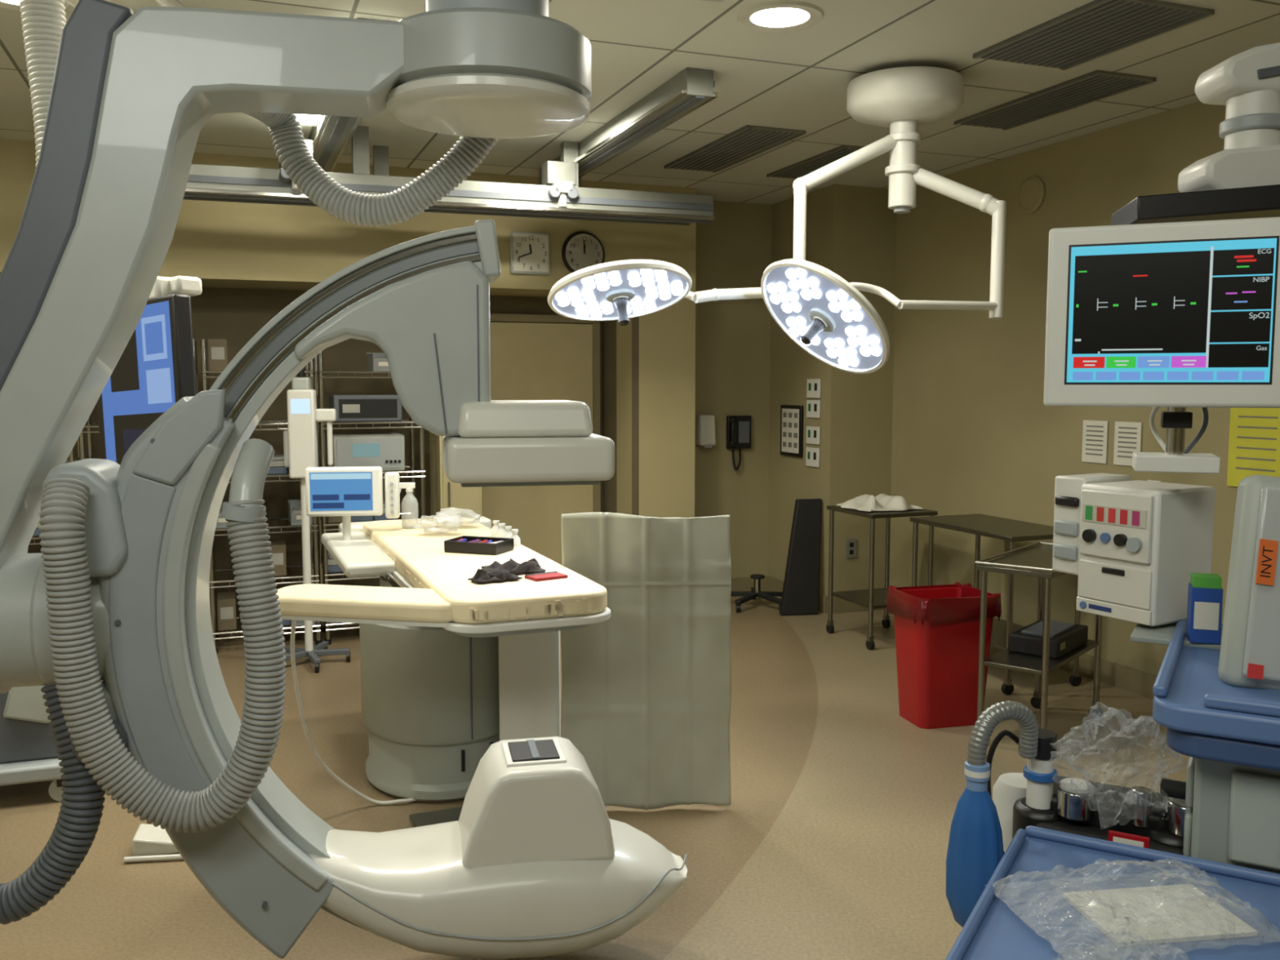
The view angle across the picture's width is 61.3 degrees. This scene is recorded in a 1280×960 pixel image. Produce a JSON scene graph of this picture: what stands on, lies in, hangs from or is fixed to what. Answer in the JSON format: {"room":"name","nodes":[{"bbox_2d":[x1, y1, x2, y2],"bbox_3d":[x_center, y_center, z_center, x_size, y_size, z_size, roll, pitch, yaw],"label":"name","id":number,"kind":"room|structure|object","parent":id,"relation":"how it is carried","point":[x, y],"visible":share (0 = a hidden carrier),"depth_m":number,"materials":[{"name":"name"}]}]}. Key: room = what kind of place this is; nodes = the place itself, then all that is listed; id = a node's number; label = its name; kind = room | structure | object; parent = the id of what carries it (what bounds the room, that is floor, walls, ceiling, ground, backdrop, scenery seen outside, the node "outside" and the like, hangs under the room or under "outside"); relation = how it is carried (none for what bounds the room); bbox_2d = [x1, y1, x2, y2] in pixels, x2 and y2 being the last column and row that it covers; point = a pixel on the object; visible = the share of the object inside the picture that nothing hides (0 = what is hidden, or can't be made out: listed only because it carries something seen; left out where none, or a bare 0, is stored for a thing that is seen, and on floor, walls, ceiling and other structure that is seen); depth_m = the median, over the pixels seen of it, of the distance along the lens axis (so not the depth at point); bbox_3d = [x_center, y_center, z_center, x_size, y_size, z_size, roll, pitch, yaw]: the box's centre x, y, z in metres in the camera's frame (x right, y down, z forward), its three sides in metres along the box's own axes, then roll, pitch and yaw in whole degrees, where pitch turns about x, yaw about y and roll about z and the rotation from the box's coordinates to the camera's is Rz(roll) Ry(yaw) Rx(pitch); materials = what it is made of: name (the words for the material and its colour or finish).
{"room":"operating room","nodes":[
{"label":"operating room","id":0,"kind":"room"},
{"bbox_2d":[27,287,602,627],"bbox_3d":[-2.403,-0.492,6.950,4.537,2.850,0.101,-2,5,-21],"label":"wall","id":1,"kind":"structure","parent":0,"point":[234,315],"depth_m":6.98,"materials":[{"name":"paint"}]},
{"bbox_2d":[481,313,600,565],"bbox_3d":[-0.719,-0.129,7.521,0.930,2.025,0.100,-2,5,-21],"label":"door","id":2,"kind":"structure","parent":1,"relation":"in","point":[560,360],"depth_m":7.53,"materials":[{"name":"laminate"}]},
{"bbox_2d":[0,138,696,518],"bbox_3d":[-2.119,-0.469,6.688,5.113,2.850,0.595,-2,5,-21],"label":"wall","id":3,"kind":"structure","parent":0,"point":[220,244],"depth_m":6.78,"materials":[{"name":"paint"}]},
{"bbox_2d":[510,231,550,275],"bbox_3d":[-0.690,-1.429,6.809,0.260,0.260,0.038,-2,5,-21],"label":"wall clock","id":4,"kind":"object","parent":3,"relation":"attached to","point":[530,252],"visible":1,"depth_m":6.79,"materials":[{"name":"white plastic"}]},
{"bbox_2d":[561,231,604,272],"bbox_3d":[-0.362,-1.449,6.931,0.290,0.290,0.042,-2,5,-21],"label":"wall clock","id":5,"kind":"object","parent":3,"relation":"attached to","point":[580,250],"visible":0.79,"depth_m":6.91,"materials":[{"name":"black plastic"}]},
{"bbox_2d":[0,596,1189,959],"bbox_3d":[0.000,1.328,3.130,13.000,0.100,13.000,0,5,0],"label":"floor","id":6,"kind":"structure","parent":0,"point":[831,842],"depth_m":3.92,"materials":[{"name":"plastic"}]},
{"bbox_2d":[0,685,64,801],"bbox_3d":[-2.400,0.915,4.097,0.500,0.549,0.400,-2,5,-20],"label":"trolley","id":7,"kind":"object","parent":6,"relation":"on","point":[28,749],"visible":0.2,"depth_m":3.99,"materials":[{"name":"metal"}]},
{"bbox_2d":[79,338,198,460],"bbox_3d":[-2.840,0.102,6.193,0.620,1.800,0.412,-2,5,-21],"label":"wire rack","id":8,"kind":"object","parent":6,"relation":"on","point":[82,446],"visible":0.04,"depth_m":6.07,"materials":[{"name":"silver metal"}]},
{"bbox_2d":[124,823,182,862],"bbox_3d":[-1.554,1.198,3.623,0.293,0.065,0.237,-1,5,-15],"label":"foot pedal","id":9,"kind":"object","parent":6,"relation":"on","point":[149,841],"visible":0.41,"depth_m":3.55,"materials":[{"name":"white plastic"}]},
{"bbox_2d":[200,339,322,653],"bbox_3d":[-2.250,0.082,6.423,0.620,1.800,0.412,-2,5,-21],"label":"wire rack","id":10,"kind":"object","parent":6,"relation":"on","point":[308,368],"visible":0.34,"depth_m":6.29,"materials":[{"name":"silver metal"}]},
{"bbox_2d":[208,338,227,370],"bbox_3d":[-2.441,-0.720,6.248,0.100,0.180,0.241,-2,5,-21],"label":"box","id":11,"kind":"object","parent":10,"relation":"on","point":[217,348],"visible":0.87,"depth_m":6.14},
{"bbox_2d":[217,591,236,631],"bbox_3d":[-2.445,0.774,6.390,0.100,0.180,0.241,-2,5,-21],"label":"box","id":12,"kind":"object","parent":10,"relation":"on","point":[226,601],"visible":1,"depth_m":6.28,"materials":[{"name":"cardboard"}]},
{"bbox_2d":[202,370,313,377],"bbox_3d":[-2.250,-0.621,6.360,0.600,0.040,0.412,-2,5,-21],"label":"shelf","id":13,"kind":"object","parent":10,"relation":"attached to","point":[309,374],"depth_m":6.24,"materials":[{"name":"silver metal"}]},
{"bbox_2d":[228,473,300,483],"bbox_3d":[-2.250,-0.023,6.413,0.600,0.040,0.412,-2,5,-21],"label":"shelf","id":14,"kind":"object","parent":10,"relation":"attached to","point":[286,475],"depth_m":6.26,"materials":[{"name":"silver metal"}]},
{"bbox_2d":[209,564,319,588],"bbox_3d":[-2.250,0.574,6.466,0.600,0.040,0.412,-2,5,-21],"label":"shelf","id":15,"kind":"object","parent":10,"relation":"attached to","point":[314,573],"depth_m":6.34,"materials":[{"name":"silver metal"}]},
{"bbox_2d":[213,517,317,536],"bbox_3d":[-2.250,0.275,6.440,0.600,0.040,0.412,-2,5,-21],"label":"shelf","id":16,"kind":"object","parent":10,"relation":"attached to","point":[314,526],"depth_m":6.32,"materials":[{"name":"silver metal"}]},
{"bbox_2d":[213,617,320,639],"bbox_3d":[-2.250,0.873,6.493,0.600,0.040,0.412,-2,5,-21],"label":"shelf","id":17,"kind":"object","parent":10,"relation":"attached to","point":[317,625],"depth_m":6.35,"materials":[{"name":"silver metal"}]},
{"bbox_2d":[253,420,288,430],"bbox_3d":[-2.250,-0.322,6.387,0.600,0.040,0.412,-2,5,-21],"label":"shelf","id":18,"kind":"object","parent":10,"relation":"attached to","point":[282,422],"depth_m":6.23,"materials":[{"name":"silver metal"}]},
{"bbox_2d":[268,539,286,576],"bbox_3d":[-2.177,0.466,6.463,0.100,0.180,0.241,-2,5,-21],"label":"box","id":19,"kind":"object","parent":10,"relation":"on","point":[278,547],"visible":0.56,"depth_m":6.36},
{"bbox_2d":[288,499,312,525],"bbox_3d":[-2.042,0.193,6.487,0.121,0.120,0.309,-2,5,-21],"label":"storage bin","id":20,"kind":"object","parent":10,"relation":"on","point":[294,505],"visible":0.64,"depth_m":6.38,"materials":[{"name":"grey plastic"}]},
{"bbox_2d":[283,368,351,672],"bbox_3d":[-1.823,0.204,5.944,0.406,1.639,0.455,-1,5,-10],"label":"stand","id":21,"kind":"object","parent":6,"relation":"on","point":[300,439],"visible":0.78,"depth_m":5.84,"materials":[{"name":"white plastic"}]},
{"bbox_2d":[313,351,425,644],"bbox_3d":[-1.660,0.061,6.652,0.620,1.800,0.412,-2,5,-21],"label":"wire rack","id":22,"kind":"object","parent":6,"relation":"on","point":[318,372],"visible":0.36,"depth_m":6.48,"materials":[{"name":"silver metal"}]},
{"bbox_2d":[320,564,379,581],"bbox_3d":[-1.660,0.554,6.695,0.600,0.040,0.412,-2,5,-21],"label":"shelf","id":23,"kind":"object","parent":22,"relation":"attached to","point":[326,571],"depth_m":6.44,"materials":[{"name":"silver metal"}]},
{"bbox_2d":[315,371,391,377],"bbox_3d":[-1.660,-0.641,6.589,0.600,0.040,0.412,-2,5,-21],"label":"shelf","id":24,"kind":"object","parent":22,"relation":"attached to","point":[318,374],"depth_m":6.38,"materials":[{"name":"silver metal"}]},
{"bbox_2d":[328,394,402,422],"bbox_3d":[-1.677,-0.440,6.596,0.400,0.160,0.308,-2,5,-21],"label":"electronics","id":25,"kind":"object","parent":22,"relation":"on","point":[348,407],"visible":0.81,"depth_m":6.46,"materials":[{"name":"black plastic"}]},
{"bbox_2d":[328,432,404,471],"bbox_3d":[-1.676,-0.171,6.617,0.420,0.220,0.335,-2,5,-21],"label":"electronics","id":26,"kind":"object","parent":22,"relation":"on","point":[386,451],"visible":0.85,"depth_m":6.47,"materials":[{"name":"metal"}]},
{"bbox_2d":[318,419,422,429],"bbox_3d":[-1.660,-0.343,6.616,0.600,0.040,0.412,-2,5,-21],"label":"shelf","id":27,"kind":"object","parent":22,"relation":"attached to","point":[322,425],"depth_m":6.44,"materials":[{"name":"silver metal"}]},
{"bbox_2d":[320,512,420,530],"bbox_3d":[-1.660,0.255,6.669,0.600,0.040,0.412,-2,5,-21],"label":"shelf","id":28,"kind":"object","parent":22,"relation":"attached to","point":[323,522],"depth_m":6.39,"materials":[{"name":"silver metal"}]},
{"bbox_2d":[366,352,390,371],"bbox_3d":[-1.583,-0.719,6.580,0.121,0.120,0.309,-2,5,-21],"label":"storage bin","id":29,"kind":"object","parent":22,"relation":"on","point":[376,362],"visible":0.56,"depth_m":6.45,"materials":[{"name":"grey plastic"}]},
{"bbox_2d":[382,466,424,478],"bbox_3d":[-1.660,-0.044,6.642,0.600,0.040,0.412,-2,5,-21],"label":"shelf","id":30,"kind":"object","parent":22,"relation":"attached to","point":[412,471],"depth_m":6.56,"materials":[{"name":"silver metal"}]},
{"bbox_2d":[275,515,610,827],"bbox_3d":[-0.882,0.727,4.170,1.102,0.910,2.104,-2,5,-22],"label":"table","id":31,"kind":"object","parent":6,"relation":"on","point":[429,633],"visible":0.83,"depth_m":3.96,"materials":[{"name":"white plastic"}]},
{"bbox_2d":[305,466,399,540],"bbox_3d":[-1.238,0.141,4.677,0.390,0.400,0.097,-1,5,-8],"label":"monitor","id":32,"kind":"object","parent":31,"relation":"on","point":[346,492],"visible":0.77,"depth_m":4.62,"materials":[{"name":"white plastic"}]},
{"bbox_2d":[399,482,418,528],"bbox_3d":[-1.024,0.113,4.796,0.075,0.202,0.075,4,6,35],"label":"spray bottle","id":33,"kind":"object","parent":31,"relation":"on","point":[410,513],"visible":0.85,"depth_m":4.77,"materials":[{"name":"plastic"}]},
{"bbox_2d":[412,512,464,533],"bbox_3d":[-0.853,0.183,4.592,0.216,0.087,0.164,0,5,0],"label":"plastic bag","id":34,"kind":"object","parent":31,"relation":"on","point":[442,522],"visible":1,"depth_m":4.54,"materials":[{"name":"plastic"}]},
{"bbox_2d":[435,506,480,524],"bbox_3d":[-0.816,0.167,4.819,0.211,0.088,0.156,0,5,0],"label":"plastic bag","id":35,"kind":"object","parent":31,"relation":"on","point":[469,517],"visible":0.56,"depth_m":4.79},
{"bbox_2d":[444,535,513,555],"bbox_3d":[-0.616,0.250,4.139,0.222,0.045,0.152,2,5,20],"label":"tray","id":36,"kind":"object","parent":31,"relation":"on","point":[485,545],"visible":1,"depth_m":4.09,"materials":[{"name":"black plastic"}]},
{"bbox_2d":[467,568,522,583],"bbox_3d":[-0.469,0.307,3.510,0.165,0.043,0.087,-3,6,-30],"label":"cloth","id":37,"kind":"object","parent":31,"relation":"on","point":[481,576],"visible":1,"depth_m":3.48,"materials":[{"name":"fabric"}]},
{"bbox_2d":[481,558,546,574],"bbox_3d":[-0.436,0.292,3.682,0.224,0.043,0.161,-1,5,-10],"label":"cloth","id":38,"kind":"object","parent":31,"relation":"on","point":[531,566],"visible":0.87,"depth_m":3.64,"materials":[{"name":"fabric"}]},
{"bbox_2d":[524,571,568,581],"bbox_3d":[-0.310,0.317,3.565,0.120,0.012,0.080,-4,6,-35],"label":"pouch","id":39,"kind":"object","parent":31,"relation":"on","point":[542,576],"visible":1,"depth_m":3.55,"materials":[{"name":"red plastic"}]},
{"bbox_2d":[429,431,482,516],"bbox_3d":[-1.165,0.254,6.857,0.260,1.380,0.386,-2,5,-21],"label":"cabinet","id":40,"kind":"object","parent":6,"relation":"on","point":[444,494],"visible":0.15,"depth_m":6.69,"materials":[{"name":"laminate"}]},
{"bbox_2d":[498,631,560,741],"bbox_3d":[-0.410,0.825,4.046,0.220,0.740,0.205,0,5,-3],"label":"pedestal","id":41,"kind":"object","parent":6,"relation":"on","point":[530,671],"visible":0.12,"depth_m":3.94,"materials":[{"name":"plastic"}]},
{"bbox_2d":[560,512,731,809],"bbox_3d":[0.018,0.648,4.030,0.620,1.096,0.334,0,5,-2],"label":"shield","id":42,"kind":"object","parent":6,"relation":"on","point":[646,687],"visible":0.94,"depth_m":3.89,"materials":[{"name":"plastic"}]},
{"bbox_2d":[730,573,782,612],"bbox_3d":[0.821,0.772,7.571,0.514,0.219,0.514,0,5,0],"label":"stool","id":43,"kind":"object","parent":6,"relation":"on","point":[755,593],"visible":0.85,"depth_m":7.51,"materials":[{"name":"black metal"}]},
{"bbox_2d":[779,498,822,615],"bbox_3d":[1.084,0.518,7.293,0.298,0.780,0.139,-1,5,-9],"label":"board","id":44,"kind":"object","parent":6,"relation":"on","point":[800,593],"visible":1,"depth_m":7.27,"materials":[{"name":"black plastic"}]},
{"bbox_2d":[826,505,937,649],"bbox_3d":[1.460,0.570,6.576,0.460,0.800,0.510,-2,5,-21],"label":"steel table","id":45,"kind":"object","parent":6,"relation":"on","point":[872,598],"visible":0.8,"depth_m":6.46,"materials":[{"name":"silver metal"}]},
{"bbox_2d":[831,587,888,608],"bbox_3d":[1.460,0.719,6.590,0.420,0.018,0.460,-2,5,-21],"label":"shelf","id":46,"kind":"object","parent":45,"relation":"attached to","point":[860,597],"depth_m":6.59,"materials":[{"name":"metal"}]},
{"bbox_2d":[835,493,924,511],"bbox_3d":[1.452,0.123,6.529,0.470,0.086,0.392,-2,5,-20],"label":"crumpled cloth","id":47,"kind":"object","parent":45,"relation":"on","point":[882,502],"visible":1,"depth_m":6.44,"materials":[{"name":"white fabric"}]},
{"bbox_2d":[885,582,1001,728],"bbox_3d":[1.395,0.807,4.991,0.443,0.608,0.350,-1,5,-14],"label":"waste bin","id":48,"kind":"object","parent":6,"relation":"on","point":[937,627],"visible":0.94,"depth_m":4.87,"materials":[{"name":"plastic"}]},
{"bbox_2d":[910,513,1081,694],"bbox_3d":[1.900,0.636,5.829,0.490,0.800,0.850,-2,5,-21],"label":"steel table","id":49,"kind":"object","parent":6,"relation":"on","point":[1011,531],"visible":0.52,"depth_m":5.68,"materials":[{"name":"silver metal"}]},
{"bbox_2d":[990,617,1025,650],"bbox_3d":[1.900,0.816,5.845,0.440,0.018,0.810,-2,5,-21],"label":"shelf","id":50,"kind":"object","parent":49,"relation":"attached to","point":[998,638],"depth_m":5.77,"materials":[{"name":"metal"}]},
{"bbox_2d":[975,542,1102,728],"bbox_3d":[1.790,0.727,4.803,0.330,0.801,0.752,4,7,40],"label":"steel table","id":51,"kind":"object","parent":6,"relation":"on","point":[1037,561],"visible":0.65,"depth_m":4.62,"materials":[{"name":"silver metal"}]},
{"bbox_2d":[983,639,1098,675],"bbox_3d":[1.790,0.767,4.807,0.280,0.018,0.700,4,7,40],"label":"shelf","id":52,"kind":"object","parent":51,"relation":"attached to","point":[1004,659],"depth_m":4.63,"materials":[{"name":"metal"}]},
{"bbox_2d":[1008,619,1088,658],"bbox_3d":[1.842,0.707,4.860,0.224,0.091,0.400,4,7,40],"label":"equipment case","id":53,"kind":"object","parent":51,"relation":"on","point":[1064,637],"visible":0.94,"depth_m":4.76,"materials":[{"name":"black plastic"}]},
{"bbox_2d":[945,619,1279,959],"bbox_3d":[1.055,0.708,1.519,1.015,1.420,1.220,3,6,30],"label":"cart","id":54,"kind":"object","parent":6,"relation":"on","point":[1229,735],"visible":0.89,"depth_m":1.60,"materials":[{"name":"blue plastic"}]},
{"bbox_2d":[966,700,1186,855],"bbox_3d":[0.772,0.548,1.843,0.368,0.361,0.308,3,6,30],"label":"breathing circuit","id":55,"kind":"object","parent":54,"relation":"attached to","point":[1032,797],"visible":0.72,"depth_m":1.82,"materials":[{"name":"plastic"}]},
{"bbox_2d":[946,760,1004,928],"bbox_3d":[0.563,0.616,1.811,0.094,0.292,0.062,2,5,20],"label":"bag","id":56,"kind":"object","parent":55,"relation":"hanging from","point":[975,851],"visible":0.84,"depth_m":1.79,"materials":[{"name":"blue rubber"}]},
{"bbox_2d":[992,772,1026,852],"bbox_3d":[0.706,0.635,2.004,0.100,0.160,0.100,3,6,30],"label":"canister","id":57,"kind":"object","parent":55,"relation":"on","point":[1008,788],"depth_m":1.97,"materials":[{"name":"white plastic"}]},
{"bbox_2d":[1051,702,1186,829],"bbox_3d":[0.791,0.470,1.790,0.223,0.197,0.159,0,5,0],"label":"plastic bag","id":58,"kind":"object","parent":55,"relation":"on","point":[1089,784],"visible":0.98,"depth_m":1.77,"materials":[{"name":"white"}]},
{"bbox_2d":[1052,472,1215,626],"bbox_3d":[0.981,0.132,2.183,0.200,0.270,0.250,-3,6,-30],"label":"module","id":59,"kind":"object","parent":54,"relation":"attached to","point":[1134,548],"visible":1,"depth_m":2.09,"materials":[{"name":"white plastic"}]},
{"bbox_2d":[1043,217,1279,473],"bbox_3d":[0.982,-0.242,2.007,0.425,0.450,0.149,2,5,22],"label":"patient monitor","id":60,"kind":"object","parent":59,"relation":"on","point":[1176,317],"visible":1,"depth_m":1.95,"materials":[{"name":"white plastic"}]},
{"bbox_2d":[995,857,1279,955],"bbox_3d":[0.675,0.565,1.483,0.320,0.058,0.220,-1,5,-10],"label":"plastic bag","id":61,"kind":"object","parent":54,"relation":"on","point":[1163,872],"visible":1,"depth_m":1.49,"materials":[{"name":"white"}]},
{"bbox_2d":[1062,884,1257,946],"bbox_3d":[0.716,0.601,1.497,0.200,0.006,0.140,-1,5,-8],"label":"paper pad","id":62,"kind":"object","parent":54,"relation":"on","point":[1207,917],"visible":0.86,"depth_m":1.49,"materials":[{"name":"paper"}]},
{"bbox_2d":[1186,572,1222,644],"bbox_3d":[1.028,0.233,1.966,0.050,0.120,0.052,2,5,20],"label":"packet","id":63,"kind":"object","parent":54,"relation":"on","point":[1205,592],"visible":1,"depth_m":1.95,"materials":[{"name":"blue paper"}]},
{"bbox_2d":[1152,644,1279,770],"bbox_3d":[1.266,0.367,1.690,0.800,0.080,0.620,3,6,30],"label":"tray","id":64,"kind":"object","parent":54,"relation":"on","point":[1197,726],"depth_m":1.60,"materials":[{"name":"blue plastic"}]},
{"bbox_2d":[1217,475,1279,689],"bbox_3d":[1.073,0.176,1.704,0.294,0.363,0.130,1,5,8],"label":"medical device","id":65,"kind":"object","parent":54,"relation":"on","point":[1250,653],"visible":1,"depth_m":1.69,"materials":[{"name":"plastic"}]},
{"bbox_2d":[601,316,639,515],"bbox_3d":[-0.139,-0.188,7.480,0.050,2.150,0.604,-2,5,-21],"label":"door frame","id":66,"kind":"structure","parent":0,"point":[609,487],"depth_m":7.50,"materials":[{"name":"paint"}]},
{"bbox_2d":[0,0,1279,204],"bbox_3d":[0.000,-1.610,2.869,14.000,0.100,14.000,-2,5,-21],"label":"ceiling","id":67,"kind":"structure","parent":0,"point":[797,80],"depth_m":4.54,"materials":[{"name":"tile"}]},
{"bbox_2d":[19,0,66,170],"bbox_3d":[-1.591,-1.056,2.901,0.147,0.995,0.162,-2,6,-23],"label":"cable conduit","id":68,"kind":"object","parent":67,"relation":"hanging from","point":[43,22],"visible":0.24,"depth_m":2.86,"materials":[{"name":"white plastic"}]},
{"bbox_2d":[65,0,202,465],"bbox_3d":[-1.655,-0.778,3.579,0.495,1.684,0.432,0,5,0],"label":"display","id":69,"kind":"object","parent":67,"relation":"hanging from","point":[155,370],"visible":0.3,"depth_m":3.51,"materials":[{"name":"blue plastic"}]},
{"bbox_2d":[310,17,362,172],"bbox_3d":[-1.400,-1.692,5.020,0.161,0.119,2.470,-2,5,-21],"label":"rail","id":70,"kind":"object","parent":67,"relation":"hanging from","point":[331,135],"visible":0.22,"depth_m":5.27,"materials":[{"name":"metal"}]},
{"bbox_2d":[0,0,724,959],"bbox_3d":[-0.674,-0.163,2.704,2.187,2.755,0.832,-1,5,-12],"label":"machine","id":71,"kind":"object","parent":67,"relation":"hanging from","point":[534,863],"visible":1,"depth_m":2.48,"materials":[{"name":"grey plastic"}]},
{"bbox_2d":[182,145,690,225],"bbox_3d":[-1.225,-1.671,6.026,3.229,0.339,0.111,-2,5,-19],"label":"rail","id":72,"kind":"object","parent":67,"relation":"hanging from","point":[380,153],"visible":0.14,"depth_m":5.94,"materials":[{"name":"metal"}]},
{"bbox_2d":[183,125,714,223],"bbox_3d":[-1.175,-1.607,5.595,3.327,0.389,0.130,-2,5,-19],"label":"rail","id":73,"kind":"object","parent":67,"relation":"hanging from","point":[213,181],"visible":0.43,"depth_m":5.68,"materials":[{"name":"metal"}]},
{"bbox_2d":[537,66,717,185],"bbox_3d":[-0.155,-1.738,5.543,0.160,0.119,2.298,-2,5,-21],"label":"rail","id":74,"kind":"object","parent":67,"relation":"hanging from","point":[691,88],"visible":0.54,"depth_m":4.95,"materials":[{"name":"metal"}]},
{"bbox_2d":[542,160,578,207],"bbox_3d":[-0.440,-1.595,5.862,0.160,0.240,0.200,-2,5,-21],"label":"trolley","id":75,"kind":"object","parent":74,"relation":"hanging from","point":[562,175],"visible":0.81,"depth_m":5.79,"materials":[{"name":"metal"}]},
{"bbox_2d":[664,124,806,173],"bbox_3d":[0.500,-1.831,6.011,0.340,0.018,1.100,-2,5,-21],"label":"ceiling vent","id":76,"kind":"object","parent":67,"relation":"in","point":[748,141],"visible":1,"depth_m":5.91,"materials":[{"name":"metal"}]},
{"bbox_2d":[547,66,1006,373],"bbox_3d":[0.610,-1.046,4.205,1.897,1.260,0.886,-2,5,-21],"label":"light","id":77,"kind":"object","parent":67,"relation":"attached to","point":[827,315],"visible":1,"depth_m":4.31,"materials":[{"name":"white plastic"}]},
{"bbox_2d":[736,0,824,33],"bbox_3d":[0.496,-1.638,3.830,0.310,0.016,0.310,0,5,0],"label":"recessed light","id":78,"kind":"object","parent":67,"relation":"in","point":[774,16],"visible":1,"depth_m":3.81,"materials":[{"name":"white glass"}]},
{"bbox_2d":[766,144,863,178],"bbox_3d":[1.080,-1.861,6.360,0.280,0.018,0.900,-2,5,-21],"label":"ceiling vent","id":79,"kind":"object","parent":67,"relation":"in","point":[800,169],"visible":0.57,"depth_m":6.33,"materials":[{"name":"metal"}]},
{"bbox_2d":[953,69,1156,130],"bbox_3d":[1.880,-1.739,4.986,0.320,0.018,0.950,-2,5,-21],"label":"ceiling vent","id":80,"kind":"object","parent":67,"relation":"in","point":[1097,85],"visible":1,"depth_m":4.90,"materials":[{"name":"metal"}]},
{"bbox_2d":[973,0,1214,70],"bbox_3d":[1.660,-1.653,4.019,0.460,0.018,0.720,-2,5,-21],"label":"ceiling vent","id":81,"kind":"object","parent":67,"relation":"in","point":[1095,29],"visible":1,"depth_m":3.96,"materials":[{"name":"metal"}]},
{"bbox_2d":[1111,42,1279,225],"bbox_3d":[1.669,-1.033,2.353,1.262,0.959,0.429,0,5,0],"label":"boom","id":82,"kind":"object","parent":67,"relation":"attached to","point":[1241,180],"visible":0.98,"depth_m":2.28,"materials":[{"name":"white plastic"}]},
{"bbox_2d":[1111,184,1279,225],"bbox_3d":[1.240,-0.584,2.337,0.362,0.068,0.250,1,5,12],"label":"tray","id":83,"kind":"object","parent":82,"relation":"on","point":[1202,202],"depth_m":2.24,"materials":[{"name":"black plastic"}]},
{"bbox_2d":[694,200,772,577],"bbox_3d":[0.577,-0.576,7.887,0.783,2.850,0.100,-2,5,-21],"label":"wall","id":84,"kind":"structure","parent":0,"point":[733,250],"depth_m":7.86,"materials":[{"name":"paint"}]},
{"bbox_2d":[695,414,715,448],"bbox_3d":[0.474,-0.350,7.755,0.129,0.235,0.094,-2,5,-21],"label":"soap dispenser","id":85,"kind":"object","parent":84,"relation":"attached to","point":[705,427],"visible":1,"depth_m":7.72,"materials":[{"name":"white plastic"}]},
{"bbox_2d":[725,415,751,470],"bbox_3d":[0.727,-0.269,7.872,0.190,0.399,0.075,-2,5,-21],"label":"wall phone","id":86,"kind":"object","parent":84,"relation":"attached to","point":[739,428],"visible":1,"depth_m":7.85,"materials":[{"name":"black plastic"}]},
{"bbox_2d":[730,575,767,591],"bbox_3d":[0.597,0.789,7.950,0.760,0.120,0.013,-2,5,-21],"label":"baseboard","id":87,"kind":"structure","parent":84,"relation":"attached to","point":[743,584],"depth_m":8.01,"materials":[{"name":"paint"}]},
{"bbox_2d":[768,184,834,613],"bbox_3d":[1.162,-0.550,7.599,0.100,2.850,0.858,-2,5,-21],"label":"wall","id":88,"kind":"structure","parent":0,"point":[790,480],"depth_m":7.61,"materials":[{"name":"paint"}]},
{"bbox_2d":[780,404,803,457],"bbox_3d":[1.075,-0.350,7.665,0.022,0.360,0.300,-2,5,-21],"label":"framed notice","id":89,"kind":"object","parent":88,"relation":"attached to","point":[791,415],"visible":1,"depth_m":7.64,"materials":[{"name":"black plastic"}]},
{"bbox_2d":[767,575,826,613],"bbox_3d":[1.107,0.812,7.695,0.013,0.120,0.847,-2,5,-21],"label":"baseboard","id":90,"kind":"structure","parent":88,"relation":"attached to","point":[774,584],"depth_m":7.89,"materials":[{"name":"paint"}]},
{"bbox_2d":[827,184,896,613],"bbox_3d":[1.477,-0.525,7.314,0.481,2.850,0.100,-2,5,-21],"label":"wall","id":91,"kind":"structure","parent":0,"point":[864,227],"depth_m":7.26,"materials":[{"name":"paint"}]},
{"bbox_2d":[832,595,884,613],"bbox_3d":[1.500,0.840,7.383,0.476,0.120,0.012,-2,5,-21],"label":"baseboard","id":92,"kind":"structure","parent":91,"relation":"attached to","point":[839,605],"depth_m":7.34,"materials":[{"name":"paint"}]},
{"bbox_2d":[888,101,1237,675],"bbox_3d":[3.182,-0.203,3.699,0.102,2.850,7.895,-2,5,-21],"label":"wall","id":93,"kind":"structure","parent":0,"point":[974,432],"depth_m":6.23,"materials":[{"name":"paint"}]},
{"bbox_2d":[1018,176,1044,213],"bbox_3d":[2.180,-1.589,6.020,0.018,0.200,0.200,-2,5,-21],"label":"wall speaker","id":94,"kind":"object","parent":93,"relation":"attached to","point":[1032,192],"visible":1,"depth_m":6.01,"materials":[{"name":"paint"}]},
{"bbox_2d":[1081,420,1108,463],"bbox_3d":[2.376,-0.201,5.644,0.006,0.220,0.170,-2,5,-21],"label":"notice sheet","id":95,"kind":"object","parent":93,"relation":"attached to","point":[1095,433],"visible":1,"depth_m":5.64,"materials":[{"name":"white paper"}]},
{"bbox_2d":[1060,653,1156,699],"bbox_3d":[3.124,1.159,3.790,0.013,0.120,7.872,-2,5,-21],"label":"baseboard","id":96,"kind":"structure","parent":93,"relation":"attached to","point":[1140,682],"depth_m":5.52,"materials":[{"name":"paint"}]},
{"bbox_2d":[1113,421,1142,466],"bbox_3d":[2.455,-0.182,5.440,0.005,0.220,0.170,-2,5,-21],"label":"notice sheet","id":97,"kind":"object","parent":93,"relation":"attached to","point":[1127,435],"visible":0.91,"depth_m":5.44,"materials":[{"name":"white paper"}]},
{"bbox_2d":[1226,407,1279,486],"bbox_3d":[2.716,-0.172,4.756,0.006,0.420,0.280,-2,5,-21],"label":"notice sheet","id":98,"kind":"object","parent":93,"relation":"attached to","point":[1254,442],"visible":0.83,"depth_m":4.77,"materials":[{"name":"yellow paper"}]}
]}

